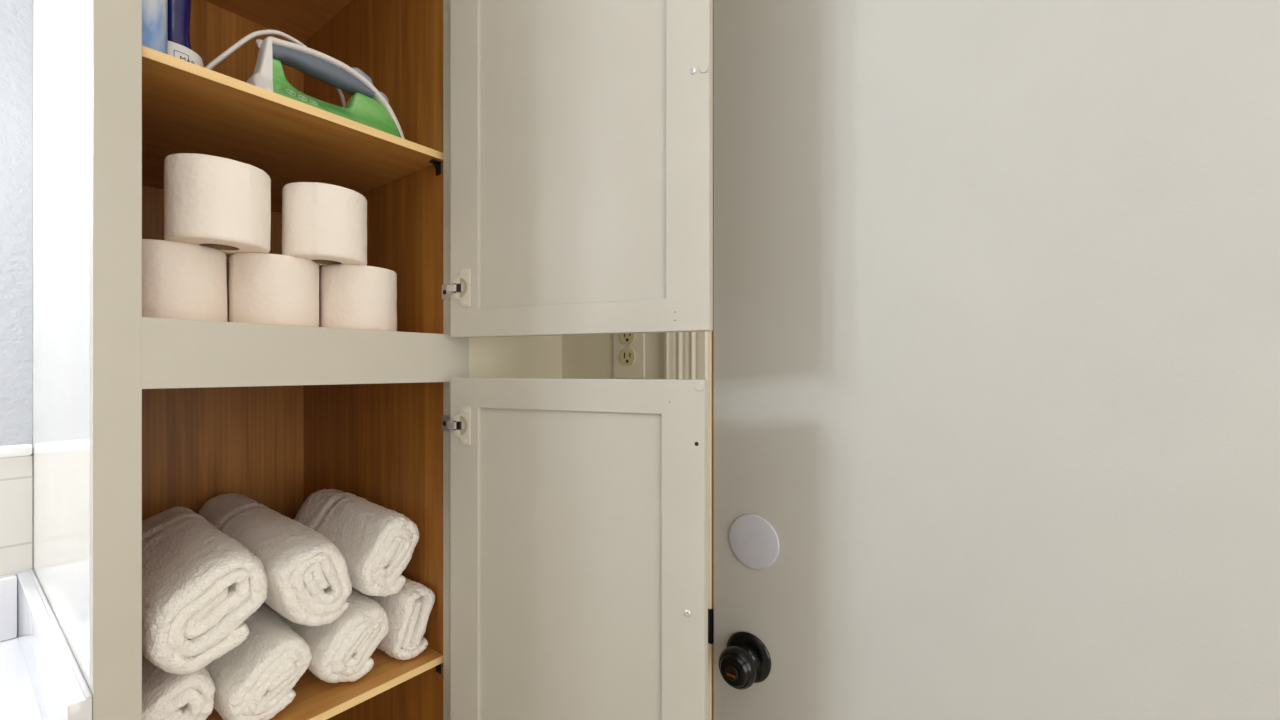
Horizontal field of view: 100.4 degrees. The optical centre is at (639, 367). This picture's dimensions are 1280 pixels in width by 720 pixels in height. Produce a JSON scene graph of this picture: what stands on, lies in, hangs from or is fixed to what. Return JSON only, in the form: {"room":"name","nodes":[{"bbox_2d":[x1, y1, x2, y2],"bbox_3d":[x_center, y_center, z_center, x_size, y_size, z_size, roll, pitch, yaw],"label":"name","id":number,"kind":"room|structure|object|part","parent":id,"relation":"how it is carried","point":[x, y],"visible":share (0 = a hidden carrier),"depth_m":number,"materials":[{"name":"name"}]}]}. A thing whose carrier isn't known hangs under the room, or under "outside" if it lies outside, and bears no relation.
{"room":"bathroom","nodes":[
{"label":"bathroom","id":0,"kind":"room"},
{"bbox_2d":[0,0,32,455],"bbox_3d":[-1.712,-0.110,0.169,0.169,2.700,1.997,0,0,37],"label":"wall","id":1,"kind":"structure","parent":0,"point":[16,16],"depth_m":0.90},
{"bbox_2d":[0,575,17,641],"bbox_3d":[-1.393,0.395,0.417,0.022,0.101,1.179,0,0,37],"label":"backsplash","id":2,"kind":"structure","parent":1,"relation":"attached to","point":[8,584],"depth_m":0.87,"materials":[{"name":"white tile"}]},
{"bbox_2d":[0,455,32,575],"bbox_3d":[-1.635,0.374,0.123,0.008,0.451,1.977,0,0,37],"label":"wall tile","id":3,"kind":"object","parent":1,"relation":"attached to","point":[16,473],"depth_m":0.89,"materials":[{"name":"beige tile"}]},
{"bbox_2d":[0,444,32,457],"bbox_3d":[-1.634,0.139,0.122,0.011,0.020,1.977,0,0,37],"label":"trim","id":4,"kind":"structure","parent":1,"relation":"attached to","point":[23,449],"depth_m":0.89,"materials":[{"name":"tile"}]},
{"bbox_2d":[469,335,561,377],"bbox_3d":[-0.530,-0.110,1.245,0.749,2.700,0.229,0,0,37],"label":"wall","id":5,"kind":"structure","parent":0,"point":[519,356],"depth_m":1.01,"materials":[{"name":"beige paint"}]},
{"bbox_2d":[562,333,663,378],"bbox_3d":[0.649,-0.110,0.565,3.450,2.700,0.115,0,0,37],"label":"wall","id":6,"kind":"structure","parent":0,"point":[583,356],"depth_m":1.05,"materials":[{"name":"beige paint"}]},
{"bbox_2d":[614,333,644,378],"bbox_3d":[-0.021,-0.041,0.996,0.074,0.120,0.008,0,0,37],"label":"wall outlet","id":7,"kind":"object","parent":6,"relation":"attached to","point":[629,349],"visible":0.78,"depth_m":0.99,"materials":[{"name":"plastic"}]},
{"bbox_2d":[620,333,635,343],"bbox_3d":[-0.023,-0.061,0.995,0.036,0.030,0.004,0,0,37],"label":"receptacle","id":8,"kind":"object","parent":7,"relation":"attached to","point":[630,338],"depth_m":0.99,"materials":[{"name":"beige plastic"}]},
{"bbox_2d":[620,349,635,364],"bbox_3d":[-0.023,-0.021,0.995,0.036,0.030,0.004,0,0,37],"label":"receptacle","id":9,"kind":"object","parent":7,"relation":"attached to","point":[627,356],"depth_m":0.99,"materials":[{"name":"beige plastic"}]},
{"bbox_2d":[664,331,707,379],"bbox_3d":[0.078,0.175,0.915,0.079,2.130,0.017,0,0,37],"label":"trim","id":10,"kind":"structure","parent":6,"relation":"attached to","point":[685,353],"depth_m":0.91,"materials":[{"name":"paint"}]},
{"bbox_2d":[708,0,713,719],"bbox_3d":[0.458,0.209,0.709,0.795,2.062,0.115,0,0,37],"label":"trim","id":11,"kind":"structure","parent":6,"relation":"attached to","point":[710,333],"depth_m":0.90,"materials":[{"name":"paint"}]},
{"bbox_2d":[714,0,1279,719],"bbox_3d":[0.419,0.215,0.654,0.760,2.030,0.101,0,0,37],"label":"door","id":12,"kind":"structure","parent":6,"relation":"in","point":[996,282],"depth_m":0.65,"materials":[{"name":"beige paint"}]},
{"bbox_3d":[0.149,0.462,0.820,0.062,0.062,0.031,0,0,37],"label":"knob","id":13,"kind":"part","parent":12,"relation":"part of","materials":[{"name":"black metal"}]},
{"bbox_2d":[729,514,778,568],"bbox_3d":[0.180,0.276,0.846,0.085,0.085,0.004,0,0,37],"label":"protector","id":14,"kind":"object","parent":12,"relation":"attached to","point":[753,540],"visible":1,"depth_m":0.84,"materials":[{"name":"grey plastic"}]},
{"bbox_2d":[708,609,713,643],"bbox_3d":[0.120,0.434,0.900,0.012,0.058,0.015,0,0,37],"label":"strike plate","id":15,"kind":"object","parent":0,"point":[710,611],"visible":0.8,"depth_m":0.89,"materials":[{"name":"black metal"}]},
{"bbox_3d":[-0.133,1.270,-0.464,3.450,0.060,2.900,0,0,37],"label":"floor","id":16,"kind":"structure","parent":0,"visible":0},
{"bbox_2d":[0,569,92,719],"bbox_3d":[-1.161,0.791,0.253,0.593,0.899,1.198,0,0,37],"label":"bathtub","id":17,"kind":"object","parent":16,"relation":"on","point":[41,678],"visible":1,"depth_m":0.72,"materials":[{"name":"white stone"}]},
{"bbox_2d":[0,636,41,719],"bbox_3d":[-1.160,0.461,0.252,0.592,0.030,1.197,0,0,37],"label":"countertop","id":18,"kind":"structure","parent":17,"relation":"on","point":[18,701],"depth_m":0.74,"materials":[{"name":"white stone"}]},
{"bbox_2d":[33,0,712,719],"bbox_3d":[-0.481,0.030,0.825,1.059,2.420,0.535,0,0,37],"label":"linen cabinet","id":19,"kind":"object","parent":16,"relation":"on","point":[551,173],"visible":0.87,"depth_m":0.79,"materials":[{"name":"white paint"}]},
{"bbox_3d":[-0.826,0.030,0.752,0.600,2.420,0.003,0,0,37],"label":"panel","id":20,"kind":"part","parent":19,"relation":"part of","materials":[{"name":"white paint"}]},
{"bbox_2d":[142,0,167,53],"bbox_3d":[-0.604,-0.473,0.643,0.051,0.210,0.051,0,0,37],"label":"spray can","id":21,"kind":"object","parent":19,"relation":"on","point":[154,12],"visible":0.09,"depth_m":0.64,"materials":[{"name":"blue metal"}]},
{"bbox_2d":[142,654,214,719],"bbox_3d":[-0.720,0.436,0.759,0.379,0.110,0.107,0,0,37],"label":"rolled towel","id":22,"kind":"object","parent":19,"relation":"on","point":[165,695],"visible":0.26,"depth_m":0.66,"materials":[{"name":"white fabric"}]},
{"bbox_2d":[142,506,267,674],"bbox_3d":[-0.692,0.310,0.797,0.418,0.144,0.136,0,0,39],"label":"rolled towel","id":23,"kind":"object","parent":22,"relation":"on","point":[200,585],"visible":0.8,"depth_m":0.68,"materials":[{"name":"white fabric"}]},
{"bbox_2d":[142,239,226,321],"bbox_3d":[-0.627,-0.109,0.718,0.113,0.104,0.112,0,0,1],"label":"toilet paper roll","id":24,"kind":"object","parent":19,"relation":"on","point":[181,280],"visible":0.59,"depth_m":0.68,"materials":[{"name":"paper"}]},
{"bbox_2d":[164,153,270,254],"bbox_3d":[-0.562,-0.214,0.713,0.113,0.104,0.112,0,0,21],"label":"toilet paper roll","id":25,"kind":"object","parent":24,"relation":"on","point":[220,203],"visible":0.95,"depth_m":0.67,"materials":[{"name":"paper"}]},
{"bbox_2d":[168,0,203,66],"bbox_3d":[-0.626,-0.483,0.714,0.065,0.229,0.064,0,0,37],"label":"bottle","id":26,"kind":"object","parent":19,"relation":"on","point":[179,11],"visible":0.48,"depth_m":0.70,"materials":[{"name":"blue plastic"}]},
{"bbox_3d":[-0.928,0.030,1.103,0.012,2.420,0.414,0,0,37],"label":"panel","id":27,"kind":"part","parent":19,"relation":"part of","materials":[{"name":"brown wood"}]},
{"bbox_2d":[205,604,311,719],"bbox_3d":[-0.659,0.436,0.852,0.402,0.111,0.120,0,0,37],"label":"rolled towel","id":28,"kind":"object","parent":19,"relation":"on","point":[256,679],"visible":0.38,"depth_m":0.74,"materials":[{"name":"white fabric"}]},
{"bbox_2d":[229,252,318,326],"bbox_3d":[-0.545,-0.109,0.798,0.112,0.104,0.113,0,0,28],"label":"toilet paper roll","id":29,"kind":"object","parent":19,"relation":"on","point":[264,288],"visible":0.77,"depth_m":0.75,"materials":[{"name":"paper"}]},
{"bbox_3d":[-0.689,-0.778,0.921,0.587,0.019,0.414,0,0,37],"label":"panel","id":30,"kind":"part","parent":19,"relation":"part of","materials":[{"name":"brown wood"}]},
{"bbox_3d":[-0.442,0.030,0.745,0.019,2.420,0.457,0,0,37],"label":"frame","id":31,"kind":"part","parent":19,"relation":"part of","materials":[{"name":"beige paint"}]},
{"bbox_2d":[142,56,442,212],"bbox_3d":[-0.692,-0.362,0.924,0.578,0.012,0.413,0,0,37],"label":"shelf","id":32,"kind":"object","parent":19,"relation":"attached to","point":[187,107],"depth_m":0.82,"materials":[{"name":"brown wood"}]},
{"bbox_2d":[204,29,404,138],"bbox_3d":[-0.553,-0.441,0.857,0.246,0.146,0.238,0,0,11],"label":"iron","id":33,"kind":"object","parent":19,"relation":"on","point":[370,107],"visible":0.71,"depth_m":0.82,"materials":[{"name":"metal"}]},
{"bbox_3d":[-0.603,-0.441,0.857,0.148,0.146,0.248,0,0,37],"label":"power cord","id":34,"kind":"part","parent":33,"relation":"part of","materials":[{"name":"white plastic"}]},
{"bbox_3d":[-0.484,-0.413,0.859,0.109,0.077,0.222,0,0,37],"label":"water tank","id":35,"kind":"part","parent":33,"relation":"part of","materials":[{"name":"green plastic"}]},
{"bbox_2d":[206,646,441,719],"bbox_3d":[-0.692,0.498,0.924,0.578,0.012,0.413,0,0,37],"label":"shelf","id":36,"kind":"object","parent":19,"relation":"attached to","point":[315,698],"depth_m":0.82,"materials":[{"name":"brown wood"}]},
{"bbox_2d":[263,589,388,682],"bbox_3d":[-0.589,0.433,0.944,0.402,0.116,0.120,0,0,37],"label":"rolled towel","id":37,"kind":"object","parent":19,"relation":"on","point":[341,650],"visible":0.34,"depth_m":0.82,"materials":[{"name":"white fabric"}]},
{"bbox_2d":[198,493,351,625],"bbox_3d":[-0.660,0.316,0.932,0.516,0.139,0.110,0,0,40],"label":"rolled towel","id":38,"kind":"object","parent":37,"relation":"on","point":[309,583],"visible":0.78,"depth_m":0.79,"materials":[{"name":"white fabric"}]},
{"bbox_2d":[293,489,418,596],"bbox_3d":[-0.538,0.311,0.982,0.357,0.137,0.115,0,0,39],"label":"rolled towel","id":39,"kind":"object","parent":37,"relation":"on","point":[377,543],"visible":0.72,"depth_m":0.89,"materials":[{"name":"white fabric"}]},
{"bbox_2d":[320,264,396,330],"bbox_3d":[-0.463,-0.109,0.880,0.112,0.104,0.113,0,0,-20],"label":"toilet paper roll","id":40,"kind":"object","parent":19,"relation":"on","point":[352,296],"visible":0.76,"depth_m":0.83,"materials":[{"name":"paper"}]},
{"bbox_2d":[282,182,366,267],"bbox_3d":[-0.480,-0.214,0.815,0.112,0.104,0.113,0,0,-18],"label":"toilet paper roll","id":41,"kind":"object","parent":40,"relation":"on","point":[323,223],"visible":0.89,"depth_m":0.77,"materials":[{"name":"paper"}]},
{"bbox_3d":[-0.561,0.030,1.100,0.600,2.420,0.025,0,0,37],"label":"panel","id":42,"kind":"part","parent":19,"relation":"part of","materials":[{"name":"brown wood"}]},
{"bbox_2d":[352,578,434,659],"bbox_3d":[-0.534,0.431,1.013,0.406,0.120,0.075,0,0,37],"label":"rolled towel","id":43,"kind":"object","parent":19,"relation":"on","point":[408,610],"visible":0.28,"depth_m":0.90,"materials":[{"name":"white fabric"}]},
{"bbox_3d":[-0.325,0.092,0.892,0.031,0.025,0.006,0,0,37],"label":"hinge plate","id":44,"kind":"part","parent":19,"relation":"part of","materials":[{"name":"silver metal"}]},
{"bbox_3d":[-0.325,-0.129,0.892,0.031,0.025,0.006,0,0,37],"label":"hinge plate","id":45,"kind":"part","parent":19,"relation":"part of","materials":[{"name":"silver metal"}]},
{"bbox_3d":[-0.298,0.092,0.857,0.030,0.012,0.006,0,0,17],"label":"hinge arm","id":46,"kind":"part","parent":19,"relation":"part of","materials":[{"name":"silver metal"}]},
{"bbox_3d":[-0.298,-0.129,0.857,0.030,0.012,0.006,0,0,17],"label":"hinge arm","id":47,"kind":"part","parent":19,"relation":"part of","materials":[{"name":"silver metal"}]},
{"bbox_2d":[460,416,466,434],"bbox_3d":[-0.282,0.092,0.855,0.017,0.032,0.001,0,0,22],"label":"hinge","id":48,"kind":"object","parent":19,"relation":"on","point":[463,419],"depth_m":0.85,"materials":[{"name":"beige metal"}]},
{"bbox_2d":[460,278,466,297],"bbox_3d":[-0.282,-0.129,0.855,0.017,0.032,0.001,0,0,22],"label":"hinge","id":49,"kind":"object","parent":19,"relation":"on","point":[463,281],"depth_m":0.85,"materials":[{"name":"beige metal"}]},
{"bbox_3d":[-0.110,0.568,0.795,0.316,1.018,0.007,0,0,22],"label":"door panel","id":50,"kind":"part","parent":19,"relation":"part of","materials":[{"name":"beige paint"}]},
{"bbox_3d":[-0.107,-0.549,0.793,0.323,0.916,0.007,0,0,22],"label":"door panel","id":51,"kind":"part","parent":19,"relation":"part of","materials":[{"name":"beige paint"}]},
{"bbox_3d":[-0.108,0.573,0.794,0.415,1.114,0.128,0,0,37],"label":"door","id":52,"kind":"part","parent":19,"relation":"part of","materials":[{"name":"beige paint"}]},
{"bbox_3d":[-0.105,-0.555,0.793,0.422,1.010,0.130,0,0,37],"label":"door","id":53,"kind":"part","parent":19,"relation":"part of","materials":[{"name":"beige paint"}]}
]}

